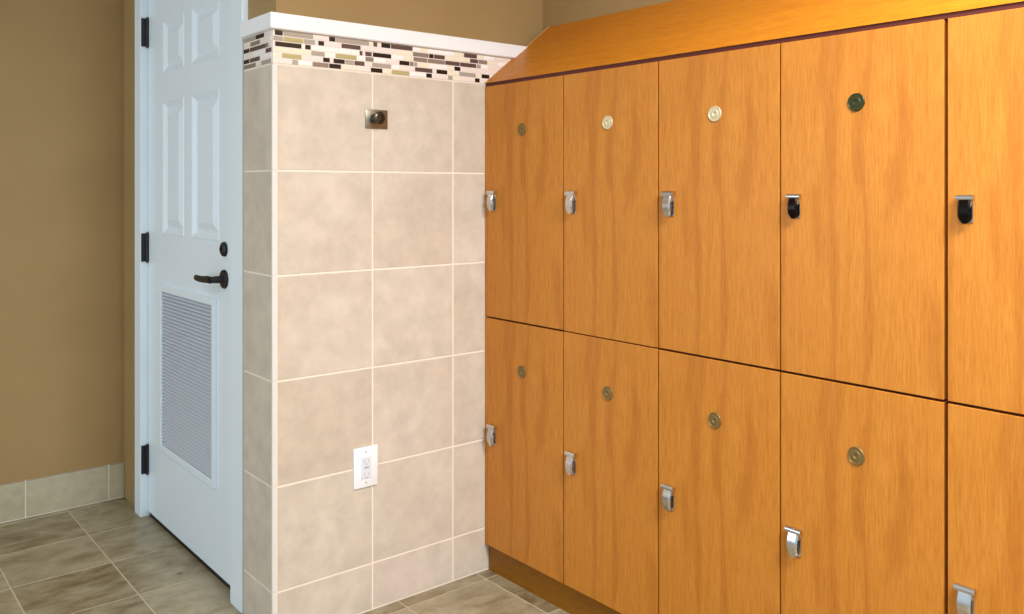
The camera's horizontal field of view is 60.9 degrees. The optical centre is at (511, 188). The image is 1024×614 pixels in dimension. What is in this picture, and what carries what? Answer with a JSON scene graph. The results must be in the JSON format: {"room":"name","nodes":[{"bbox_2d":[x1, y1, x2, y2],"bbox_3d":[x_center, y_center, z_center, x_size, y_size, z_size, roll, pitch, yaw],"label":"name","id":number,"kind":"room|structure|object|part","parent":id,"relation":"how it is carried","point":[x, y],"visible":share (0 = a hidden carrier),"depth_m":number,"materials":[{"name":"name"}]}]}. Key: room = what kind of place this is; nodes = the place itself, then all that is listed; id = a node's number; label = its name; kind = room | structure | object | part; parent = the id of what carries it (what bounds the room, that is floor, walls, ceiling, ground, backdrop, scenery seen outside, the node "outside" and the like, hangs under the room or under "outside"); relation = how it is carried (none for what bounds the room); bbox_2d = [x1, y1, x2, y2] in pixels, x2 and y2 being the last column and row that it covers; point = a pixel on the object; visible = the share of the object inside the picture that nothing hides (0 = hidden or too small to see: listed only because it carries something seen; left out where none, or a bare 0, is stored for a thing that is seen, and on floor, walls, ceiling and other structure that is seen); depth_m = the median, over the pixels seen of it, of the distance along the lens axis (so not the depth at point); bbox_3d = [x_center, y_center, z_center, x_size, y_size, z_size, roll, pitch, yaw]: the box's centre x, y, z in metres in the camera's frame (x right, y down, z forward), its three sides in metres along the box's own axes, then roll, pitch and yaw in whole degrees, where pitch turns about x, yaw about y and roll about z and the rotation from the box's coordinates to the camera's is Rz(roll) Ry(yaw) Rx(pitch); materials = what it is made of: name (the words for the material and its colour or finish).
{"room":"changing room","nodes":[
{"label":"changing room","id":0,"kind":"room"},
{"bbox_2d":[0,0,123,484],"bbox_3d":[-3.035,0.017,2.716,3.424,2.620,0.120,0,0,-39],"label":"wall","id":1,"kind":"structure","parent":0,"point":[62,61],"depth_m":3.60,"materials":[{"name":"beige paint"}]},
{"bbox_2d":[0,462,123,522],"bbox_3d":[-3.031,1.253,2.633,3.520,0.149,0.013,0,0,-39],"label":"baseboard","id":2,"kind":"structure","parent":1,"relation":"attached to","point":[58,492],"depth_m":3.59,"materials":[{"name":"beige tile"}]},
{"bbox_2d":[124,0,315,505],"bbox_3d":[-1.174,0.017,3.251,0.130,2.620,1.661,0,0,-39],"label":"wall","id":3,"kind":"structure","parent":0,"point":[256,8],"depth_m":3.68,"materials":[{"name":"beige paint"}]},
{"bbox_2d":[135,0,247,613],"bbox_3d":[-1.153,0.211,3.180,0.172,2.232,1.112,0,0,-39],"label":"door","id":4,"kind":"structure","parent":3,"relation":"in","point":[189,54],"depth_m":3.15,"materials":[{"name":"white paint"}]},
{"bbox_2d":[159,284,216,488],"bbox_3d":[-1.186,0.697,3.189,0.032,0.648,0.584,0,0,-39],"label":"vent","id":5,"kind":"object","parent":4,"relation":"attached to","point":[187,314],"depth_m":3.17,"materials":[{"name":"white metal"}]},
{"bbox_3d":[-1.041,0.301,2.924,0.019,0.027,0.146,0,0,-39],"label":"handle","id":6,"kind":"part","parent":4,"relation":"part of","materials":[{"name":"black paint"}]},
{"bbox_2d":[0,497,568,613],"bbox_3d":[-0.747,1.352,0.882,4.624,0.050,5.921,0,0,-39],"label":"floor","id":7,"kind":"structure","parent":0,"point":[104,557],"depth_m":2.96,"materials":[{"name":"beige tile"}]},
{"bbox_2d":[485,75,565,582],"bbox_3d":[0.138,0.440,2.958,0.314,1.590,0.398,0,0,-39],"label":"locker","id":8,"kind":"object","parent":7,"relation":"on","point":[524,120],"visible":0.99,"depth_m":2.86,"materials":[{"name":"brown wood"}]},
{"bbox_3d":[0.032,0.603,2.870,0.003,0.041,0.041,0,0,-39],"label":"number plate","id":9,"kind":"part","parent":8,"relation":"part of","materials":[{"name":"brown metal"}]},
{"bbox_3d":[0.032,-0.196,2.870,0.003,0.041,0.041,0,0,-39],"label":"number plate","id":10,"kind":"part","parent":8,"relation":"part of","materials":[{"name":"brown metal"}]},
{"bbox_3d":[0.040,0.043,2.878,0.019,0.795,0.396,0,0,-39],"label":"door","id":11,"kind":"part","parent":8,"relation":"part of","materials":[{"name":"brown wood"}]},
{"bbox_3d":[0.040,0.840,2.878,0.019,0.786,0.396,0,0,-39],"label":"door","id":12,"kind":"part","parent":8,"relation":"part of","materials":[{"name":"brown wood"}]},
{"bbox_2d":[485,0,1023,86],"bbox_3d":[0.643,-0.477,2.361,0.295,0.244,1.963,0,0,-39],"label":"locker top","id":13,"kind":"object","parent":8,"relation":"on","point":[675,29],"visible":0.73,"depth_m":2.43,"materials":[{"name":"brown wood"}]},
{"bbox_2d":[489,546,620,613],"bbox_3d":[0.650,1.281,2.366,0.276,0.092,1.963,0,0,-39],"label":"toe kick","id":14,"kind":"object","parent":7,"relation":"on","point":[566,598],"visible":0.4,"depth_m":2.81,"materials":[{"name":"brown wood"}]},
{"bbox_2d":[564,62,662,613],"bbox_3d":[0.388,0.440,2.655,0.314,1.590,0.387,0,0,-39],"label":"locker","id":15,"kind":"object","parent":7,"relation":"on","point":[611,116],"visible":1,"depth_m":2.55,"materials":[{"name":"brown wood"}]},
{"bbox_3d":[0.281,0.603,2.567,0.003,0.041,0.041,0,0,-39],"label":"number plate","id":16,"kind":"part","parent":15,"relation":"part of","materials":[{"name":"brown metal"}]},
{"bbox_3d":[0.281,-0.196,2.567,0.003,0.041,0.041,0,0,-39],"label":"number plate","id":17,"kind":"part","parent":15,"relation":"part of","materials":[{"name":"gold metal"}]},
{"bbox_3d":[0.290,0.044,2.574,0.019,0.796,0.382,0,0,-39],"label":"door","id":18,"kind":"part","parent":15,"relation":"part of","materials":[{"name":"brown wood"}]},
{"bbox_3d":[0.290,0.839,2.574,0.019,0.787,0.382,0,0,-39],"label":"door","id":19,"kind":"part","parent":15,"relation":"part of","materials":[{"name":"brown wood"}]},
{"bbox_2d":[659,44,784,613],"bbox_3d":[0.634,0.440,2.356,0.314,1.590,0.388,0,0,-39],"label":"locker","id":20,"kind":"object","parent":7,"relation":"on","point":[720,371],"visible":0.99,"depth_m":2.26,"materials":[{"name":"brown wood"}]},
{"bbox_3d":[0.528,0.603,2.268,0.003,0.041,0.041,0,0,-39],"label":"number plate","id":21,"kind":"part","parent":20,"relation":"part of","materials":[{"name":"brown metal"}]},
{"bbox_3d":[0.528,-0.196,2.268,0.003,0.041,0.041,0,0,-39],"label":"number plate","id":22,"kind":"part","parent":20,"relation":"part of","materials":[{"name":"gold metal"}]},
{"bbox_3d":[0.537,0.043,2.275,0.019,0.795,0.383,0,0,-39],"label":"door","id":23,"kind":"part","parent":20,"relation":"part of","materials":[{"name":"brown wood"}]},
{"bbox_3d":[0.537,0.840,2.275,0.019,0.786,0.383,0,0,-39],"label":"door","id":24,"kind":"part","parent":20,"relation":"part of","materials":[{"name":"brown wood"}]},
{"bbox_2d":[781,19,949,613],"bbox_3d":[0.883,0.440,2.053,0.314,1.590,0.394,0,0,-39],"label":"locker","id":25,"kind":"object","parent":7,"relation":"on","point":[864,114],"visible":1,"depth_m":1.95,"materials":[{"name":"brown wood"}]},
{"bbox_3d":[0.777,0.603,1.966,0.003,0.041,0.041,0,0,-39],"label":"number plate","id":26,"kind":"part","parent":25,"relation":"part of","materials":[{"name":"brown metal"}]},
{"bbox_3d":[0.777,-0.196,1.966,0.003,0.041,0.041,0,0,-39],"label":"number plate","id":27,"kind":"part","parent":25,"relation":"part of","materials":[{"name":"green metal"}]},
{"bbox_3d":[0.785,0.840,1.974,0.019,0.786,0.388,0,0,-39],"label":"door","id":28,"kind":"part","parent":25,"relation":"part of","materials":[{"name":"brown wood"}]},
{"bbox_3d":[0.785,0.043,1.974,0.019,0.795,0.388,0,0,-39],"label":"door","id":29,"kind":"part","parent":25,"relation":"part of","materials":[{"name":"brown wood"}]},
{"bbox_2d":[948,7,1023,613],"bbox_3d":[1.134,0.440,1.749,0.314,1.590,0.394,0,0,-39],"label":"locker","id":30,"kind":"object","parent":7,"relation":"on","point":[986,50],"visible":1,"depth_m":1.75,"materials":[{"name":"brown wood"}]},
{"bbox_3d":[1.037,0.840,1.668,0.019,0.786,0.387,0,0,-39],"label":"door","id":31,"kind":"part","parent":30,"relation":"part of","materials":[{"name":"brown wood"}]},
{"bbox_3d":[1.037,0.043,1.668,0.019,0.795,0.387,0,0,-39],"label":"door","id":32,"kind":"part","parent":30,"relation":"part of","materials":[{"name":"brown wood"}]},
{"bbox_2d":[244,0,542,613],"bbox_3d":[-0.302,0.017,2.991,1.195,2.620,0.212,0,0,-39],"label":"wall","id":33,"kind":"structure","parent":0,"point":[364,248],"depth_m":2.72,"materials":[{"name":"beige tile"}]},
{"bbox_2d":[353,445,377,489],"bbox_3d":[-0.457,0.870,2.722,0.086,0.126,0.009,0,0,-39],"label":"electrical outlet","id":34,"kind":"object","parent":33,"relation":"attached to","point":[365,459],"visible":1,"depth_m":2.72,"materials":[{"name":"white plastic"}]},
{"bbox_2d":[361,456,370,478],"bbox_3d":[-0.456,0.870,2.720,0.035,0.068,0.003,0,0,-39],"label":"receptacle","id":35,"kind":"object","parent":34,"relation":"attached to","point":[365,460],"depth_m":2.72,"materials":[{"name":"grey plastic"}]},
{"bbox_2d":[365,109,387,128],"bbox_3d":[-0.417,-0.220,2.735,0.080,0.060,0.038,0,0,-39],"label":"robe hook","id":36,"kind":"object","parent":33,"relation":"attached to","point":[374,119],"visible":1,"depth_m":2.73,"materials":[{"name":"silver metal"}]},
{"bbox_2d":[240,12,526,57],"bbox_3d":[-0.350,-0.489,2.946,1.086,0.048,0.224,0,0,-39],"label":"trim","id":37,"kind":"structure","parent":33,"relation":"attached to","point":[270,20],"depth_m":2.73,"materials":[{"name":"white paint"}]},
{"bbox_2d":[543,0,672,30],"bbox_3d":[1.505,0.017,1.643,0.120,2.620,4.230,0,0,-39],"label":"wall","id":38,"kind":"structure","parent":0,"point":[555,12],"depth_m":3.08,"materials":[{"name":"beige paint"}]}
]}

